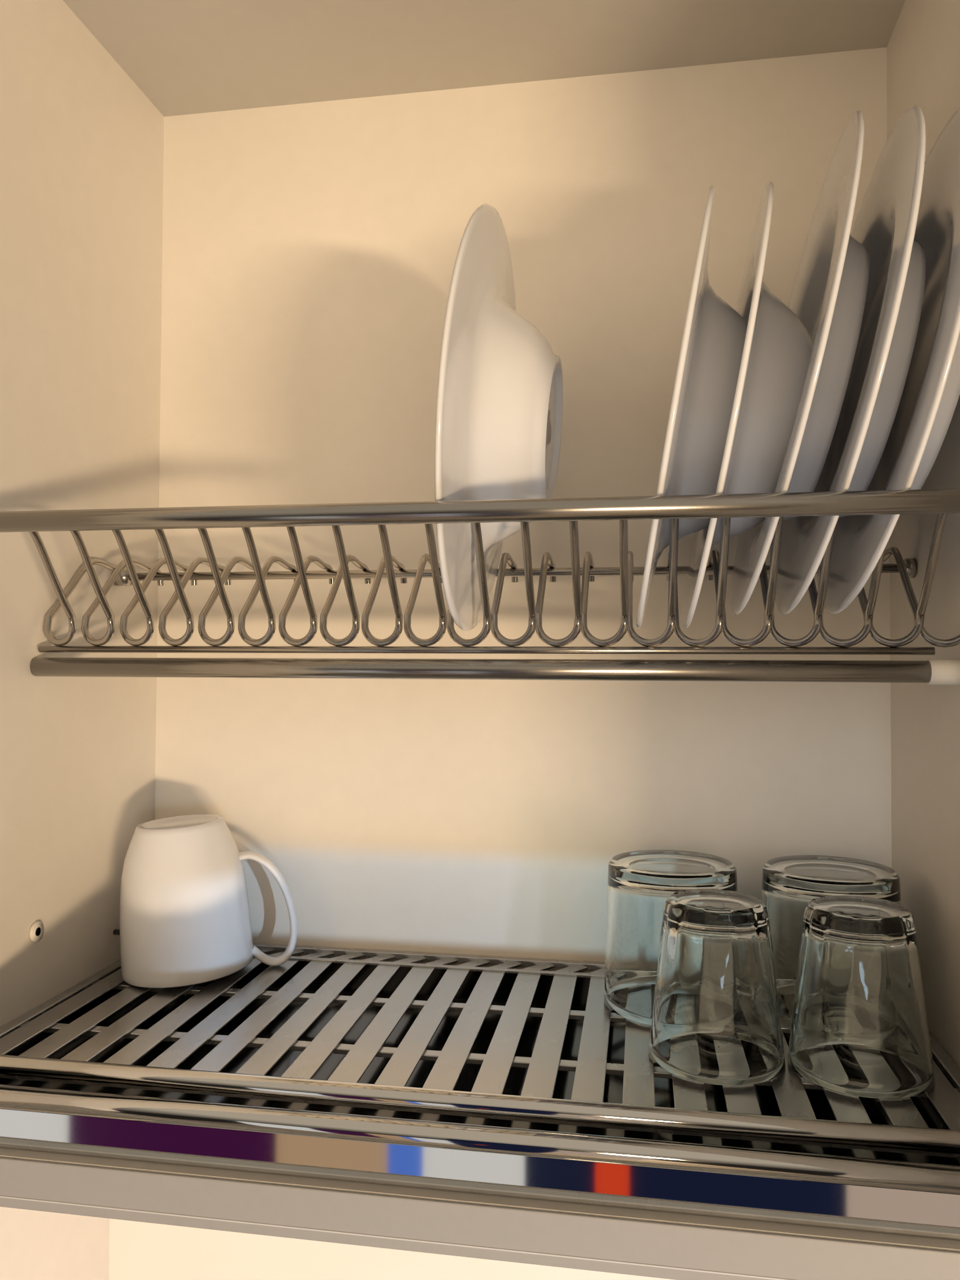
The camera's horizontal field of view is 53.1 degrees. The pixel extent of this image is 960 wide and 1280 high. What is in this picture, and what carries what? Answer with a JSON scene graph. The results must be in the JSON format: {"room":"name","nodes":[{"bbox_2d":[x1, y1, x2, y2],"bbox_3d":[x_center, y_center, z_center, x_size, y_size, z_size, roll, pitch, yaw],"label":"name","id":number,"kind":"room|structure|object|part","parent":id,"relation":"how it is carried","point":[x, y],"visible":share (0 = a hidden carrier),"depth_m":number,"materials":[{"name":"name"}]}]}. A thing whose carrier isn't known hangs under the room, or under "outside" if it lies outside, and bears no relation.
{"room":"kitchen","nodes":[
{"label":"kitchen","id":0,"kind":"room"},
{"bbox_2d":[0,1206,109,1279],"bbox_3d":[-0.613,0.064,0.701,0.575,1.035,0.306,0,-1,10],"label":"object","id":1,"kind":"structure","parent":0,"point":[35,1244],"depth_m":0.72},
{"bbox_2d":[28,921,43,942],"bbox_3d":[-0.287,0.189,0.623,0.002,0.013,0.013,0,-1,10],"label":"cap","id":2,"kind":"object","parent":1,"relation":"attached to","point":[36,930],"visible":1,"depth_m":0.62,"materials":[{"name":"white plastic"}]},
{"bbox_2d":[112,929,119,935],"bbox_3d":[-0.267,0.218,0.716,0.011,0.009,0.009,0,-1,10],"label":"pin","id":3,"kind":"object","parent":1,"relation":"attached to","point":[116,931],"visible":0.15,"depth_m":0.71,"materials":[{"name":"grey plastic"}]},
{"bbox_2d":[0,488,959,685],"bbox_3d":[-0.009,-0.022,0.571,0.568,0.094,0.225,0,-1,10],"label":"dish rack","id":4,"kind":"object","parent":1,"relation":"attached to","point":[941,501],"visible":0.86,"depth_m":0.55,"materials":[{"name":"metal"}]},
{"bbox_2d":[434,203,563,630],"bbox_3d":[0.019,-0.127,0.571,0.058,0.243,0.244,0,-1,9],"label":"plate","id":5,"kind":"object","parent":4,"relation":"on","point":[498,427],"visible":0.93,"depth_m":0.51,"materials":[{"name":"white ceramic"}]},
{"bbox_2d":[635,185,747,629],"bbox_3d":[0.126,-0.128,0.554,0.071,0.243,0.246,0,-1,9],"label":"plate","id":6,"kind":"object","parent":4,"relation":"on","point":[714,335],"visible":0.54,"depth_m":0.49,"materials":[{"name":"white ceramic"}]},
{"bbox_2d":[682,181,813,628],"bbox_3d":[0.153,-0.128,0.549,0.072,0.242,0.246,0,-1,9],"label":"plate","id":7,"kind":"object","parent":4,"relation":"on","point":[778,347],"visible":0.69,"depth_m":0.49,"materials":[{"name":"white ceramic"}]},
{"bbox_2d":[730,109,869,615],"bbox_3d":[0.179,-0.147,0.546,0.067,0.266,0.272,0,-1,10],"label":"plate","id":8,"kind":"object","parent":4,"relation":"on","point":[829,292],"visible":0.78,"depth_m":0.48,"materials":[{"name":"white ceramic"}]},
{"bbox_2d":[774,104,926,615],"bbox_3d":[0.206,-0.147,0.542,0.067,0.266,0.272,0,-1,10],"label":"plate","id":9,"kind":"object","parent":4,"relation":"on","point":[885,224],"visible":0.77,"depth_m":0.48,"materials":[{"name":"white ceramic"}]},
{"bbox_2d":[817,107,959,614],"bbox_3d":[0.232,-0.147,0.537,0.067,0.266,0.272,0,-1,10],"label":"plate","id":10,"kind":"object","parent":4,"relation":"on","point":[931,393],"visible":0.59,"depth_m":0.50,"materials":[{"name":"white ceramic"}]},
{"bbox_2d":[0,1147,959,1251],"bbox_3d":[-0.010,0.270,0.584,0.564,0.024,0.292,0,-1,10],"label":"frame rail","id":11,"kind":"object","parent":1,"relation":"attached to","point":[601,1210],"visible":0.11,"depth_m":0.44,"materials":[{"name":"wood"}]},
{"bbox_2d":[0,943,959,1240],"bbox_3d":[-0.007,0.238,0.585,0.567,0.039,0.283,0,-1,10],"label":"shelf","id":12,"kind":"object","parent":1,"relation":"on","point":[879,1191],"depth_m":0.48,"materials":[{"name":"metal"}]},
{"bbox_2d":[119,814,298,988],"bbox_3d":[-0.202,0.185,0.696,0.114,0.110,0.093,0,-2,20],"label":"mug","id":13,"kind":"object","parent":12,"relation":"on","point":[185,920],"visible":1,"depth_m":0.67,"materials":[{"name":"white ceramic"}]},
{"bbox_3d":[-0.006,0.232,0.591,0.567,0.025,0.271,0,-1,10],"label":"glass rack shelf","id":14,"kind":"part","parent":12,"relation":"part of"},
{"bbox_2d":[603,850,737,1025],"bbox_3d":[0.127,0.194,0.636,0.089,0.094,0.089,0,-1,10],"label":"glass","id":15,"kind":"object","parent":12,"relation":"on","point":[640,883],"visible":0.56,"depth_m":0.61,"materials":[{"name":"clear glass"}]},
{"bbox_2d":[648,888,785,1085],"bbox_3d":[0.135,0.193,0.549,0.076,0.090,0.076,0,-1,10],"label":"glass","id":16,"kind":"object","parent":12,"relation":"on","point":[716,1019],"visible":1,"depth_m":0.52,"materials":[{"name":"clear glass"}]},
{"bbox_2d":[760,855,900,1028],"bbox_3d":[0.226,0.194,0.619,0.089,0.094,0.089,0,-1,10],"label":"glass","id":17,"kind":"object","parent":12,"relation":"on","point":[789,883],"visible":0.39,"depth_m":0.60,"materials":[{"name":"clear glass"}]},
{"bbox_2d":[787,895,935,1098],"bbox_3d":[0.211,0.193,0.534,0.076,0.090,0.076,0,-1,10],"label":"glass","id":18,"kind":"object","parent":12,"relation":"on","point":[859,1024],"visible":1,"depth_m":0.51,"materials":[{"name":"clear glass"}]},
{"bbox_2d":[0,0,163,1027],"bbox_3d":[-0.295,-0.086,0.640,0.018,0.735,0.330,0,-1,10],"label":"panel","id":19,"kind":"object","parent":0,"point":[81,145],"depth_m":0.66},
{"bbox_2d":[0,1156,959,1279],"bbox_3d":[-0.034,0.267,0.438,0.600,0.024,0.002,0,-1,10],"label":"trim","id":20,"kind":"structure","parent":19,"relation":"attached to","point":[622,1246],"depth_m":0.43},
{"bbox_2d":[108,1218,674,1279],"bbox_3d":[0.043,0.359,0.789,5.000,2.750,0.100,0,-1,10],"label":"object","id":21,"kind":"structure","parent":0,"point":[138,1250],"depth_m":0.77,"materials":[{"name":"white paint"}]},
{"bbox_2d":[63,0,905,116],"bbox_3d":[-0.008,-0.444,0.592,0.564,0.018,0.312,0,-1,10],"label":"panel","id":22,"kind":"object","parent":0,"point":[187,56],"depth_m":0.69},
{"bbox_2d":[155,47,891,973],"bbox_3d":[0.018,-0.082,0.745,0.564,0.735,0.018,0,-1,10],"label":"panel","id":23,"kind":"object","parent":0,"point":[309,250],"depth_m":0.74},
{"bbox_2d":[886,0,959,1068],"bbox_3d":[0.279,-0.086,0.543,0.018,0.735,0.330,0,-1,10],"label":"panel","id":24,"kind":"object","parent":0,"point":[923,48],"depth_m":0.59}
]}

